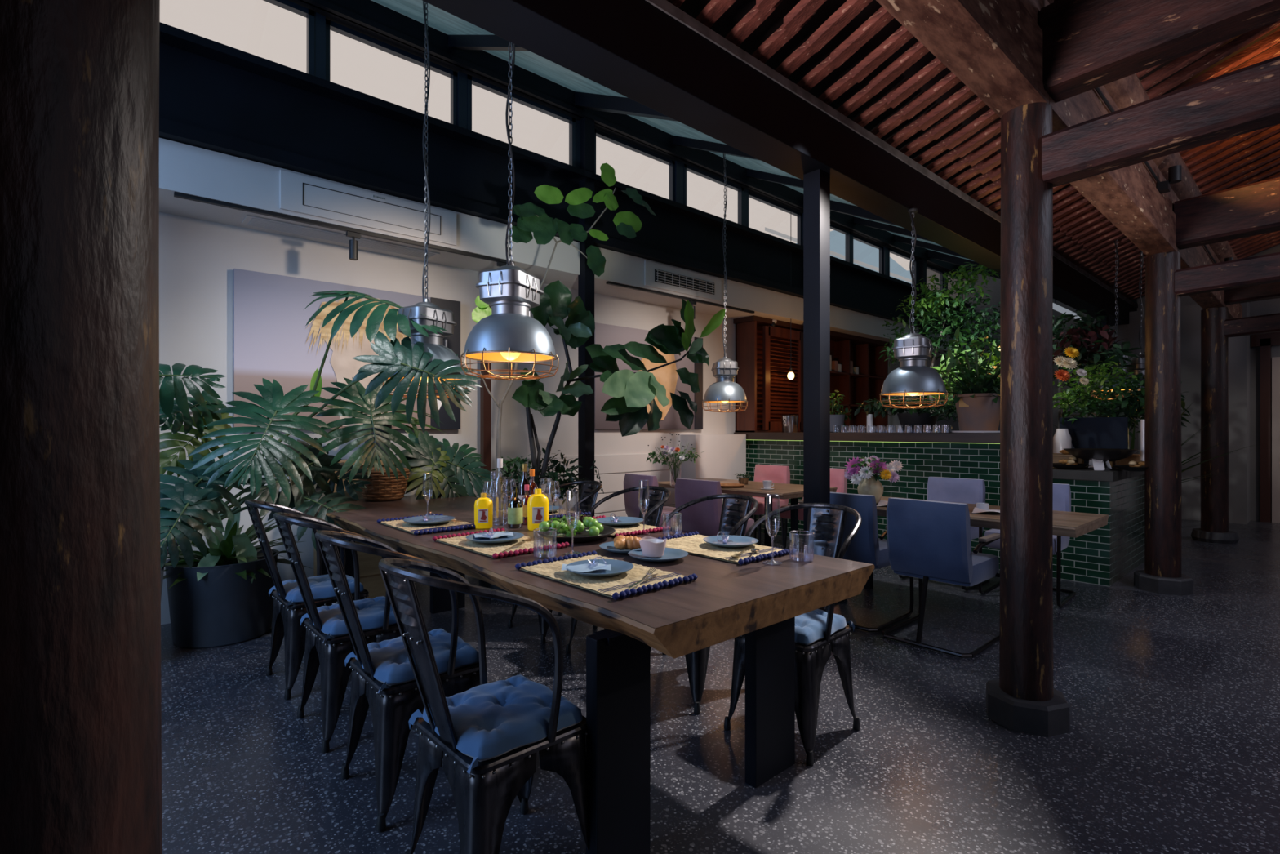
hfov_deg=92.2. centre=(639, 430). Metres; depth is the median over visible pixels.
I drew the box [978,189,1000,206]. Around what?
rafter
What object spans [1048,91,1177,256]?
tie beam
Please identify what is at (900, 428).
drinking glass
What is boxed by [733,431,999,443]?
countertop
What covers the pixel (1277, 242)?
rafter
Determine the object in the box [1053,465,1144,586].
counter
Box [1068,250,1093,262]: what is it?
rafter
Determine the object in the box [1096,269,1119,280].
rafter
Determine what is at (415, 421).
leaf plant
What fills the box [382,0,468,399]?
pendant
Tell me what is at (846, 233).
window frame
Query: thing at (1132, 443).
palm plant
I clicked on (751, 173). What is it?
strut
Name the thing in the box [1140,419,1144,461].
candle stand
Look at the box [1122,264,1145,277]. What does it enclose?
rafter
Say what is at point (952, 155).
rafter
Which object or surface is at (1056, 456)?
tray riser
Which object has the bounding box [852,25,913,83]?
rafter
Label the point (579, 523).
lime
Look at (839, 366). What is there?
jar
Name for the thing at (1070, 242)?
rafter
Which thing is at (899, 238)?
strut
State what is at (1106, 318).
steel post
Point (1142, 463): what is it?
croissant
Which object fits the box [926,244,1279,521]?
wall
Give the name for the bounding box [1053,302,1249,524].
wall
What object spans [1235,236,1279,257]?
rafter
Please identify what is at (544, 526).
lime
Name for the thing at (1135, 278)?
rafter
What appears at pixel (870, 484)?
flower vase
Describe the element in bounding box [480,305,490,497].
wooden post
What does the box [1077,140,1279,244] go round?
rafter
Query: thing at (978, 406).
potted plant
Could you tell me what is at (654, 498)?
armchair
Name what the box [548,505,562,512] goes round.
plate
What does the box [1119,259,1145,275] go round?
rafter
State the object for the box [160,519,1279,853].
floor
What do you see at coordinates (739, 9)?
ceiling
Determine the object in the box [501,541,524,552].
fork
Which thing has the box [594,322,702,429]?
canvas
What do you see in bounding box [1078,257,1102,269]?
rafter
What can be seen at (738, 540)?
plate
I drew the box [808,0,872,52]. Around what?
rafter
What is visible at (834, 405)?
fern
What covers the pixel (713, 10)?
rafter
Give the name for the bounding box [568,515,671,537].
placemat
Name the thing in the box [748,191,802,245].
window
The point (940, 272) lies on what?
window
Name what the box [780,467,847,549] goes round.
velvet chair
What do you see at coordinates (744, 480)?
potted plant
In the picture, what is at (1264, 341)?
door frame
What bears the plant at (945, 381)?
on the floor
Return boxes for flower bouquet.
[1053,346,1145,448]
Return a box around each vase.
[646,433,703,483]
[843,455,902,503]
[866,413,873,432]
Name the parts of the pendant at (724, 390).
lamp shade, chain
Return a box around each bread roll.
[1066,459,1075,464]
[1068,456,1076,461]
[1128,460,1137,466]
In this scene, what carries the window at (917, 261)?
in the wall at (215, 96)
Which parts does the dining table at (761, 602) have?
leg, leg, leg plate, leg, leg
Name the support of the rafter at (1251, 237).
attached to the ridge
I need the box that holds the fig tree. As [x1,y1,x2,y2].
[471,163,656,593]
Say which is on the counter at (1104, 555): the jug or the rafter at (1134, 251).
the jug
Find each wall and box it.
[159,0,971,337]
[159,212,936,624]
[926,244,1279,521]
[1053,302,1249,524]
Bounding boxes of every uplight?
[1094,87,1182,193]
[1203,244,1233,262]
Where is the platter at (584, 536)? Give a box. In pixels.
[537,525,615,542]
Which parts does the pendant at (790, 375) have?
cord, bulb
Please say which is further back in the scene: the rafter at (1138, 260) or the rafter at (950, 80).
the rafter at (1138, 260)
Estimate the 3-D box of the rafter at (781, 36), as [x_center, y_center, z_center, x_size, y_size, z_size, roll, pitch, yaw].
[0.705,-2.023,3.211,0.080,0.208,0.460,0,0,-42]
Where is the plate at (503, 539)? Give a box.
[466,531,524,543]
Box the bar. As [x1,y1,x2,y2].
[733,431,999,569]
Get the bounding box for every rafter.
[666,0,684,8]
[695,0,736,28]
[724,0,782,46]
[751,9,817,63]
[755,0,779,14]
[774,14,831,77]
[783,0,826,34]
[796,54,836,91]
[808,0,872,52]
[817,48,873,105]
[830,5,893,67]
[835,84,875,116]
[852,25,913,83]
[853,77,909,127]
[868,40,929,94]
[871,91,924,138]
[885,102,939,147]
[887,57,946,108]
[899,114,951,156]
[903,71,960,119]
[913,124,965,164]
[918,84,974,130]
[925,133,976,173]
[931,96,986,139]
[937,142,987,180]
[945,108,999,150]
[948,151,998,186]
[956,119,1000,157]
[958,164,1000,194]
[968,136,1000,166]
[969,177,1000,200]
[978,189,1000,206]
[979,63,1161,174]
[987,200,1000,212]
[990,37,1233,182]
[999,20,1279,186]
[1053,137,1231,227]
[1053,146,1195,222]
[1053,182,1070,192]
[1053,184,1077,204]
[1053,191,1084,213]
[1053,217,1075,233]
[1053,231,1066,240]
[1053,235,1071,247]
[1053,239,1077,252]
[1057,243,1083,256]
[1060,125,1272,232]
[1063,246,1088,259]
[1066,124,1279,236]
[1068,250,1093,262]
[1071,131,1279,240]
[1073,253,1097,266]
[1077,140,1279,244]
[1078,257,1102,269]
[1083,148,1279,248]
[1083,260,1106,272]
[1088,156,1279,252]
[1088,264,1111,275]
[1092,266,1115,277]
[1093,163,1279,256]
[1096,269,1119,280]
[1097,170,1279,259]
[1101,272,1122,283]
[1102,244,1137,262]
[1104,275,1126,284]
[1106,248,1141,266]
[1107,277,1129,288]
[1111,251,1145,269]
[1112,280,1133,289]
[1115,254,1146,271]
[1115,283,1135,292]
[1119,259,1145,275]
[1119,284,1138,294]
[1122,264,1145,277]
[1122,288,1141,296]
[1124,289,1144,298]
[1126,268,1145,279]
[1128,292,1145,300]
[1129,239,1234,283]
[1133,235,1250,285]
[1136,232,1269,288]
[1139,231,1279,289]
[1142,232,1279,292]
[1171,29,1279,92]
[1226,42,1279,73]
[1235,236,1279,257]
[1237,240,1279,259]
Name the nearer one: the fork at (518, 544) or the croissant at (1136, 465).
the fork at (518, 544)
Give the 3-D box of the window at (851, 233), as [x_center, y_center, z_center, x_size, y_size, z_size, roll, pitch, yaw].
[2.958,-2.540,8.696,0.080,0.480,0.080,0,0,-42]
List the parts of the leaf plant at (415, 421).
pot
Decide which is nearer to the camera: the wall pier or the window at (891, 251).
the wall pier
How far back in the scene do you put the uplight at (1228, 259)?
6.21 m
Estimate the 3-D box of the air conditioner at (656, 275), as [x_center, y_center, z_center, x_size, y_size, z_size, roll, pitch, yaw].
[0.477,-1.550,6.429,1.140,0.250,0.030,0,0,-42]
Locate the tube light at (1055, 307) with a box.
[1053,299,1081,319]
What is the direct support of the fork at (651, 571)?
on the placemat at (615, 587)
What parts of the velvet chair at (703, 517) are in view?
backrest, seat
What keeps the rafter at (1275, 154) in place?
attached to the ridge
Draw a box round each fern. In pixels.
[163,496,315,588]
[830,390,852,426]
[853,395,958,432]
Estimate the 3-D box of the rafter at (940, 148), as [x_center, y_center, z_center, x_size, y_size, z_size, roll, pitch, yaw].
[2.134,-2.023,4.482,0.080,0.208,0.460,0,0,-43]
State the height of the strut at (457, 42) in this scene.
1.185 m
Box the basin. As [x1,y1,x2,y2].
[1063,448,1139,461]
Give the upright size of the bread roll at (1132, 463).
0.042 m
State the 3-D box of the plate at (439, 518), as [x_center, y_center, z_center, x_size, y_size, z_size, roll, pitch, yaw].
[-1.064,0.457,3.109,0.250,0.022,0.250,0,0,-42]
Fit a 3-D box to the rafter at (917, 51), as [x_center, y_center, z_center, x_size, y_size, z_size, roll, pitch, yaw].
[2.444,-2.588,2.409,0.084,1.204,3.250,0,0,-42]
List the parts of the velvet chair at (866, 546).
backrest, seat, frame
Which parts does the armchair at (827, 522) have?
leg, seat, arm rail, leg, leg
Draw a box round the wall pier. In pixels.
[680,434,746,533]
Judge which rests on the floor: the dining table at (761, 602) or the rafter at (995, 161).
the dining table at (761, 602)
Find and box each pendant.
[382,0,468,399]
[460,41,559,380]
[702,153,747,412]
[787,208,794,379]
[879,208,947,408]
[1090,240,1141,399]
[1123,249,1145,400]
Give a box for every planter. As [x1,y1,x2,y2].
[160,565,164,598]
[164,548,279,648]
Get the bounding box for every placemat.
[377,513,475,535]
[431,527,568,559]
[493,506,591,519]
[515,550,697,599]
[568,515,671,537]
[655,531,796,564]
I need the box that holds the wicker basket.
[356,466,409,501]
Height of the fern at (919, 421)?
0.423 m
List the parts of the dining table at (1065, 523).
leg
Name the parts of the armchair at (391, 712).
leg, arm rail, leg, seat, leg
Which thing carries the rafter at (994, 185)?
on the ceiling beam at (664, 6)
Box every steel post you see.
[803,168,830,552]
[1096,315,1108,417]
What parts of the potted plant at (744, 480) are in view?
pot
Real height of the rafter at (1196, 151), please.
1.204 m
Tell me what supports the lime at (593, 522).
on the platter at (584, 536)
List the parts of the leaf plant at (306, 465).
stem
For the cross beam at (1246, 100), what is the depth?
2.27 m
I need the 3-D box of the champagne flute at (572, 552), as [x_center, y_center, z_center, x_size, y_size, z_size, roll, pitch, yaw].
[-0.261,0.355,2.385,0.068,0.246,0.068,0,0,-42]
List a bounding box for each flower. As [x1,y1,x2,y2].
[417,511,435,521]
[481,527,498,539]
[610,512,621,522]
[716,531,733,542]
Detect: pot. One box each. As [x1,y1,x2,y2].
[830,414,844,432]
[897,413,937,432]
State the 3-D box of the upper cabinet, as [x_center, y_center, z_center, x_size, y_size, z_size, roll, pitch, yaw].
[2.572,-0.672,8.768,3.460,1.455,0.320,0,0,-42]
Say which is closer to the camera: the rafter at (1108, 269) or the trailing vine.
the trailing vine
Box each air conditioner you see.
[280,169,456,245]
[644,259,721,301]
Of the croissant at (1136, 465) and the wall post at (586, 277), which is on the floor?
the wall post at (586, 277)
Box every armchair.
[244,499,368,700]
[273,511,423,753]
[315,529,479,831]
[378,557,589,853]
[507,480,602,643]
[565,485,671,654]
[650,493,758,714]
[724,502,862,765]
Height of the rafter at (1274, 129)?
1.204 m
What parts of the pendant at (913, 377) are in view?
chain, bulb, ceiling plate, lamp shade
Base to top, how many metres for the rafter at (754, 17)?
0.208 m
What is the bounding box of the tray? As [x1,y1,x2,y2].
[720,483,744,488]
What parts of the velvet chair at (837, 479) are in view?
leg, seat, backrest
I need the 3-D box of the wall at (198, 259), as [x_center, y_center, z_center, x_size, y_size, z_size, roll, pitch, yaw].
[-0.002,-0.100,6.771,17.000,2.900,0.120,0,0,-42]
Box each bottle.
[474,492,493,528]
[492,457,502,503]
[507,486,522,528]
[517,463,531,500]
[521,484,529,524]
[527,488,548,530]
[529,469,537,494]
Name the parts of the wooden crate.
lid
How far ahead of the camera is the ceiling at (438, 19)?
4.84 m
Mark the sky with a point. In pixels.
(863, 252)
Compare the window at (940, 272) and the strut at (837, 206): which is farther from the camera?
the window at (940, 272)
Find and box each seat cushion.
[268,573,364,608]
[299,595,401,647]
[344,628,479,697]
[408,674,583,778]
[795,608,854,644]
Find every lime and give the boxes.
[538,520,555,536]
[550,520,564,536]
[556,522,567,536]
[564,528,574,536]
[573,521,584,532]
[582,516,587,527]
[584,516,594,527]
[588,519,599,535]
[588,525,599,535]
[598,523,604,533]
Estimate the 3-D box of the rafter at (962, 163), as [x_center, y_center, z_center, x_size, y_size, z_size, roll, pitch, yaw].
[2.436,-2.023,4.751,0.080,0.208,0.460,0,0,-41]
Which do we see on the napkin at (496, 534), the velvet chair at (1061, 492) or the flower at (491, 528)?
the flower at (491, 528)
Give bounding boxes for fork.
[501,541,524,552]
[635,568,656,586]
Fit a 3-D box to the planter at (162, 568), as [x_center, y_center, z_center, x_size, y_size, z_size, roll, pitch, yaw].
[-2.821,0.990,3.246,0.500,0.520,0.497,0,0,-42]
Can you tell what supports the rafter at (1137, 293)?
on the ceiling beam at (664, 6)
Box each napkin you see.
[473,532,513,537]
[561,563,610,572]
[876,500,888,506]
[972,506,999,512]
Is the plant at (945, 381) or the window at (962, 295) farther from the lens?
the window at (962, 295)
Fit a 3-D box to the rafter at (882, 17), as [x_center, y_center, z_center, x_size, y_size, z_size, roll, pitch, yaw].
[2.138,-2.588,2.137,0.084,1.204,3.250,0,0,-42]
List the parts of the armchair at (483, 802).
leg, arm rail, leg, seat, leg, leg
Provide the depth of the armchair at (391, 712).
2.00 m
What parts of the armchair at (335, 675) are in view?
leg, arm rail, leg, seat, leg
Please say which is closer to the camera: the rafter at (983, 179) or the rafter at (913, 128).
the rafter at (913, 128)
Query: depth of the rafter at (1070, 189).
5.42 m
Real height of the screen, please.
0.450 m
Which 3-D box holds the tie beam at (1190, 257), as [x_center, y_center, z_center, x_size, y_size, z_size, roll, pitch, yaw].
[5.294,-1.510,5.889,3.200,0.280,0.180,0,0,-42]
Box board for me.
[1020,0,1240,304]
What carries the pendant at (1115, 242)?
hanging from the rafter at (1276, 161)
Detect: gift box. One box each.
[830,355,831,370]
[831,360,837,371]
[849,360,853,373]
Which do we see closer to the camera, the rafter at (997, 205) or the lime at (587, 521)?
the lime at (587, 521)
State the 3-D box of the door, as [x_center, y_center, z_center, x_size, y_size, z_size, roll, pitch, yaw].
[8.947,0.130,7.948,0.055,2.240,1.100,0,0,-42]
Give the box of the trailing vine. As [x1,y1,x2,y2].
[590,460,604,493]
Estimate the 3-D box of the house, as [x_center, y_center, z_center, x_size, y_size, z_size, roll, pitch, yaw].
[5.112,-1.690,15.391,5.700,5.680,1.800,0,0,-42]
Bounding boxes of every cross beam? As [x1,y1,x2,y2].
[1040,0,1279,102]
[1041,55,1279,186]
[1173,177,1279,249]
[1174,252,1279,296]
[1223,312,1279,337]
[1224,281,1279,305]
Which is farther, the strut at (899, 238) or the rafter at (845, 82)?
the strut at (899, 238)
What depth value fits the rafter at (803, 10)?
2.99 m
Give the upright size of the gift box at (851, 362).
0.200 m
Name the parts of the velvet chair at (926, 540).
frame, post, backrest, seat, frame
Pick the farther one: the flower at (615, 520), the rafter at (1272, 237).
the rafter at (1272, 237)
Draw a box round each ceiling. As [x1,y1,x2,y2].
[159,137,964,356]
[371,0,973,261]
[679,0,1279,269]
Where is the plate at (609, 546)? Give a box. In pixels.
[599,541,641,553]
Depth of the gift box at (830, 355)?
8.90 m
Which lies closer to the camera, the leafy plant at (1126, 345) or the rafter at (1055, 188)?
the rafter at (1055, 188)
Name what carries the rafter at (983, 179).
on the ceiling beam at (664, 6)
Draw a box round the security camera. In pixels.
[769,319,777,326]
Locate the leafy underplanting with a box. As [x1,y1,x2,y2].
[476,447,589,506]
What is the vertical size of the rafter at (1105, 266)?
0.208 m
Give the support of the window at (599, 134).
in the wall at (215, 96)
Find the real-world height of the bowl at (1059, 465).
0.045 m
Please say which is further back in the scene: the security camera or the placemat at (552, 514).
the security camera
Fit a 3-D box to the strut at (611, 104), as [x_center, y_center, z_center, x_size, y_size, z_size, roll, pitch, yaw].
[0.219,-2.395,4.612,0.100,1.212,2.411,0,0,-42]
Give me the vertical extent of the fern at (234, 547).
0.498 m
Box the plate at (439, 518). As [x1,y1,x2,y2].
[403,515,454,524]
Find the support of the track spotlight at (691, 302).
attached to the track at (608, 282)
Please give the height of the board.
0.200 m
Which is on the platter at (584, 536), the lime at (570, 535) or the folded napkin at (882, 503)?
the lime at (570, 535)
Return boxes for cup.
[639,536,666,557]
[760,480,773,489]
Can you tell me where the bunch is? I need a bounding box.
[546,511,590,536]
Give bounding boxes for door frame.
[1250,332,1279,522]
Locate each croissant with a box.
[613,534,626,550]
[624,535,641,550]
[1128,463,1141,466]
[1137,460,1144,466]
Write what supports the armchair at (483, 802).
on the floor
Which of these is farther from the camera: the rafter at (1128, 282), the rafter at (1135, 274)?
the rafter at (1128, 282)
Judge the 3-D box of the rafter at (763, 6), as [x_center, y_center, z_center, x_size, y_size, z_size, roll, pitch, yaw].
[1.648,-2.588,1.701,0.084,1.204,3.250,0,0,-42]
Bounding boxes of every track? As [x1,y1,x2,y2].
[173,191,514,263]
[606,280,754,313]
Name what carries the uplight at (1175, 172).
attached to the board
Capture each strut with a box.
[448,34,528,50]
[574,91,678,121]
[672,135,759,159]
[746,168,831,194]
[830,200,901,226]
[853,216,932,241]
[894,234,968,258]
[927,248,1000,275]
[957,264,1000,279]
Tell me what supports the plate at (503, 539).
on the placemat at (494, 550)
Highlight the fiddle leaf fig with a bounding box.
[511,280,725,493]
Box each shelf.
[830,370,884,379]
[830,403,872,408]
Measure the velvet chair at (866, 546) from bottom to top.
0.838 m
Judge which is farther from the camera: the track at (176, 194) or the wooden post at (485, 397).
the wooden post at (485, 397)
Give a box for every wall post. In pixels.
[577,110,594,516]
[917,255,926,413]
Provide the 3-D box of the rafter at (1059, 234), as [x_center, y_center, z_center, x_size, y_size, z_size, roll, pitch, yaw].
[4.339,-2.023,6.445,0.080,0.208,0.460,0,0,-41]
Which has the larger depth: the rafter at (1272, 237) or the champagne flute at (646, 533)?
the rafter at (1272, 237)
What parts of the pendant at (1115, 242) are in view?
chain, lamp shade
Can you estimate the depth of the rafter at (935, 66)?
3.64 m
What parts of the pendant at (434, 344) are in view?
lamp shade, chain, knob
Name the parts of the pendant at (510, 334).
lamp shade, bulb, chain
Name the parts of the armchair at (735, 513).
leg, arm rail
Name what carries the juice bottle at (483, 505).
on the dining table at (761, 602)
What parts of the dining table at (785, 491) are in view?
leg, leg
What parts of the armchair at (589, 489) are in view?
leg, leg, arm rail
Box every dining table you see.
[303,493,875,853]
[657,477,837,551]
[798,496,1108,589]
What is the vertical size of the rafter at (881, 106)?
0.208 m
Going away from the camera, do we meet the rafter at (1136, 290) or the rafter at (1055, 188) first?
the rafter at (1055, 188)
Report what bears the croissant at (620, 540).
on the plate at (609, 546)
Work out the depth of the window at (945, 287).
10.76 m
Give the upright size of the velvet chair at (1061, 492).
0.838 m
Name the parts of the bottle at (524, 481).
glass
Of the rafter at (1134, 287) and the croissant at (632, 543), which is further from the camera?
the rafter at (1134, 287)
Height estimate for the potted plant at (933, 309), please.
3.246 m
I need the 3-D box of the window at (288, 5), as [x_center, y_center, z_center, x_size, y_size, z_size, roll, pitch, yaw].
[-2.602,-2.540,3.721,1.140,0.480,0.050,0,0,-42]
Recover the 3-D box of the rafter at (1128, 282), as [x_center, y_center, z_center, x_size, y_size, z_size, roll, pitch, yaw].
[6.728,-2.023,8.570,0.080,0.208,0.460,0,0,-41]
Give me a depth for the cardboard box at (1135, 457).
5.31 m
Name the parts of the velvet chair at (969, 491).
frame, backrest, seat, frame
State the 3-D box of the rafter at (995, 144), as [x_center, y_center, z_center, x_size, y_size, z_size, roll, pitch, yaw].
[3.554,-2.588,3.397,0.084,1.204,3.250,0,0,-42]
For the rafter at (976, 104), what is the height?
1.204 m
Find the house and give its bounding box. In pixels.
[764,226,911,282]
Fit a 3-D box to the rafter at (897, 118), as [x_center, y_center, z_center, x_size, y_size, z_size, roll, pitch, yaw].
[1.658,-2.023,4.059,0.080,0.208,0.460,0,0,-41]
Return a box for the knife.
[627,573,657,589]
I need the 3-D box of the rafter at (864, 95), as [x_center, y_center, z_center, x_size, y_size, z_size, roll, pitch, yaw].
[1.337,-2.023,3.773,0.080,0.208,0.460,0,0,-42]
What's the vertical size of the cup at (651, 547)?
0.068 m
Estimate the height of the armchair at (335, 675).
0.917 m
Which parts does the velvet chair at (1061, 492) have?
frame, seat, backrest, frame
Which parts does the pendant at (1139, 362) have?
lamp shade, chain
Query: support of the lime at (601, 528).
on the platter at (584, 536)
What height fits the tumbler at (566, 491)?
0.151 m
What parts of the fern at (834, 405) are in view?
stem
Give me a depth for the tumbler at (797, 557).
2.27 m
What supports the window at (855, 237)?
in the wall at (215, 96)
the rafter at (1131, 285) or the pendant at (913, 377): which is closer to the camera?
the pendant at (913, 377)
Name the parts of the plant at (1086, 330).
stem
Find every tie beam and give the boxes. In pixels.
[875,0,1048,117]
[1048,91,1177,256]
[1177,246,1225,309]
[1225,303,1242,319]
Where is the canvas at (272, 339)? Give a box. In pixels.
[233,268,460,429]
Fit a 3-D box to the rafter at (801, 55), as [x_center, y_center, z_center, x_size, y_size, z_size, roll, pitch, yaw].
[0.859,-2.023,3.348,0.080,0.208,0.460,0,0,-41]
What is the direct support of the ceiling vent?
in the ceiling at (184, 168)
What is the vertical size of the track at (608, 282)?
0.022 m
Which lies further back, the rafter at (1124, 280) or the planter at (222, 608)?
the rafter at (1124, 280)
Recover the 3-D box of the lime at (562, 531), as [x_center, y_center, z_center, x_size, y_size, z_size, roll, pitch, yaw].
[-0.338,0.428,2.642,0.047,0.072,0.085,0,0,-19]
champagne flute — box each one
[564,489,580,555]
[638,480,650,534]
[763,493,782,564]
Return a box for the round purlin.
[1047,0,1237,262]
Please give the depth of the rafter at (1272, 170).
6.08 m
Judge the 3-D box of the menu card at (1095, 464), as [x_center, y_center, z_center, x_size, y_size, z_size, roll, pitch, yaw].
[3.796,0.260,5.121,0.080,0.140,0.103,0,0,10]
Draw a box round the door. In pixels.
[1271,356,1279,523]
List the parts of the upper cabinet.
panel, louvred door, panel, panel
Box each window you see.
[263,0,314,75]
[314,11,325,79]
[325,18,457,125]
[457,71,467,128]
[467,74,575,166]
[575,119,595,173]
[595,128,675,201]
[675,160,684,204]
[684,163,743,225]
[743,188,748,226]
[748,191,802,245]
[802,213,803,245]
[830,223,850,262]
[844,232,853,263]
[853,234,883,273]
[883,246,888,275]
[888,247,916,285]
[911,259,919,286]
[926,264,943,293]
[943,271,946,291]
[946,271,963,301]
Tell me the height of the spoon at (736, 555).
0.008 m
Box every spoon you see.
[730,550,745,558]
[749,548,759,557]
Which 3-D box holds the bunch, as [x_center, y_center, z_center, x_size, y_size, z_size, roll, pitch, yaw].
[-0.324,0.409,2.699,0.196,0.102,0.313,0,0,0]
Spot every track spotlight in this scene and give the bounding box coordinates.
[346,231,360,260]
[497,262,506,266]
[688,300,696,319]
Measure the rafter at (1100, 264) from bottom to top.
0.208 m
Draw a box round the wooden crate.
[313,458,402,599]
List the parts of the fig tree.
pot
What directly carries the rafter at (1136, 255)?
attached to the ridge
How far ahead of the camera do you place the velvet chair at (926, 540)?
3.54 m
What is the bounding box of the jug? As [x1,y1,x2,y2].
[1053,428,1071,453]
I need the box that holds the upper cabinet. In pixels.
[733,315,889,432]
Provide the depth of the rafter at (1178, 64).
4.07 m
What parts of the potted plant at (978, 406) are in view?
pot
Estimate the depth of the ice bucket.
7.33 m
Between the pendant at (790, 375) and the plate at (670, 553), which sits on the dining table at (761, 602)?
the plate at (670, 553)
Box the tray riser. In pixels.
[1053,453,1084,467]
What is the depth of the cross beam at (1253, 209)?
4.48 m
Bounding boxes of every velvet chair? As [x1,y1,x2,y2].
[623,473,678,527]
[675,478,754,536]
[750,464,790,545]
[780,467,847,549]
[830,492,913,631]
[881,497,999,657]
[898,476,989,590]
[977,483,1076,607]
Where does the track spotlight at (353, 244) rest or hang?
attached to the track at (176, 194)
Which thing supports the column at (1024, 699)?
on the floor
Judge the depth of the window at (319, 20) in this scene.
4.11 m
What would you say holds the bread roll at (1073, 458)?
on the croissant
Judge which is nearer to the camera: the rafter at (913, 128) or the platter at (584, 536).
the platter at (584, 536)
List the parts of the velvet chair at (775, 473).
leg, leg, seat, backrest, leg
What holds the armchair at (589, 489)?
on the floor
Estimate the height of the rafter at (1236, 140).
1.204 m
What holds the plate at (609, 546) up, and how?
on the dining table at (761, 602)
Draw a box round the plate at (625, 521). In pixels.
[595,516,644,525]
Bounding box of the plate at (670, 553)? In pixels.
[627,547,688,561]
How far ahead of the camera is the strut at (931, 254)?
9.89 m
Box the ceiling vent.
[241,214,439,259]
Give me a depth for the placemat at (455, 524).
3.02 m
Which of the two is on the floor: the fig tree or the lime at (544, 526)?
the fig tree
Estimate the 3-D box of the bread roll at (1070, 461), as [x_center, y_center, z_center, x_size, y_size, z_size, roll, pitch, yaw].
[3.613,0.266,5.162,0.052,0.042,0.090,0,0,16]
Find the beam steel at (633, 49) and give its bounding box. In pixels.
[422,0,1137,325]
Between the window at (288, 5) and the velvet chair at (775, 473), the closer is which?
the window at (288, 5)
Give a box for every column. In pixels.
[0,0,161,853]
[986,102,1069,737]
[1133,251,1193,595]
[1191,306,1239,543]
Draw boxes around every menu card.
[1088,458,1105,470]
[1100,459,1111,468]
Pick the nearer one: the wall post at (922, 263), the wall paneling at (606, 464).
the wall paneling at (606, 464)
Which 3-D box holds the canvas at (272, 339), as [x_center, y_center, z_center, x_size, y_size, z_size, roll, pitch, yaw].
[-2.154,-0.555,4.729,1.630,1.090,0.040,0,0,-42]
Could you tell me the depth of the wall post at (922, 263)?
10.05 m
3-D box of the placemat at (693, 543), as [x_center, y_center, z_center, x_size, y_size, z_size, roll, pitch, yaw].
[0.308,0.469,2.490,0.343,0.023,0.545,0,0,-42]
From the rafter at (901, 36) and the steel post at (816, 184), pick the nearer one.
the rafter at (901, 36)
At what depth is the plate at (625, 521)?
3.10 m
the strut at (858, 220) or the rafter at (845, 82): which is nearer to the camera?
the rafter at (845, 82)
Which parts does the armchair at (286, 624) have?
leg, arm rail, leg, seat, leg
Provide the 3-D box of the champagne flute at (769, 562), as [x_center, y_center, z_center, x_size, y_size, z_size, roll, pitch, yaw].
[0.477,0.355,2.214,0.068,0.246,0.068,0,0,-42]
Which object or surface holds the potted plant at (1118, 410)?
on the counter at (1104, 555)
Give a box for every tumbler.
[533,528,556,557]
[565,491,577,518]
[662,511,681,536]
[789,530,813,560]
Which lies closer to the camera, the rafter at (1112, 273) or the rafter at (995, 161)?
the rafter at (995, 161)
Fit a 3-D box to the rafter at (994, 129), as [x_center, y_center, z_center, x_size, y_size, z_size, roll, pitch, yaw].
[3.392,-2.588,3.252,0.084,1.204,3.250,0,0,-42]
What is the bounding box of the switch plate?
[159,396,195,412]
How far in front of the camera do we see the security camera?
7.75 m
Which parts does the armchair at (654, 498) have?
leg, arm rail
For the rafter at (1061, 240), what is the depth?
6.56 m
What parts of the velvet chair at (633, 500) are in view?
backrest, seat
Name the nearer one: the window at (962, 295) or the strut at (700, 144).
the strut at (700, 144)
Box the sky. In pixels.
[795,230,911,284]
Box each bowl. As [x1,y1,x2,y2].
[1053,462,1088,469]
[1063,448,1139,470]
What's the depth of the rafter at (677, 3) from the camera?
2.84 m
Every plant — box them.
[159,290,481,568]
[324,386,445,459]
[395,430,495,499]
[735,472,752,484]
[878,262,1000,432]
[920,341,999,431]
[927,326,999,432]
[1053,309,1142,428]
[1053,398,1260,482]
[1056,372,1185,431]
[1061,336,1191,439]
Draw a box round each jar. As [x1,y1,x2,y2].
[837,364,841,372]
[853,366,858,373]
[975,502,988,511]
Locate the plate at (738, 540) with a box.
[702,535,758,547]
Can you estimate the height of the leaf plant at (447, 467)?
0.695 m
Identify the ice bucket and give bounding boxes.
[781,414,798,432]
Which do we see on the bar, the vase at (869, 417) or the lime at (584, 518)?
the vase at (869, 417)
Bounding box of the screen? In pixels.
[1059,417,1128,464]
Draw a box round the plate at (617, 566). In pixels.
[565,559,633,576]
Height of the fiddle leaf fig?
2.460 m
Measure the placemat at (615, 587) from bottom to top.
0.023 m

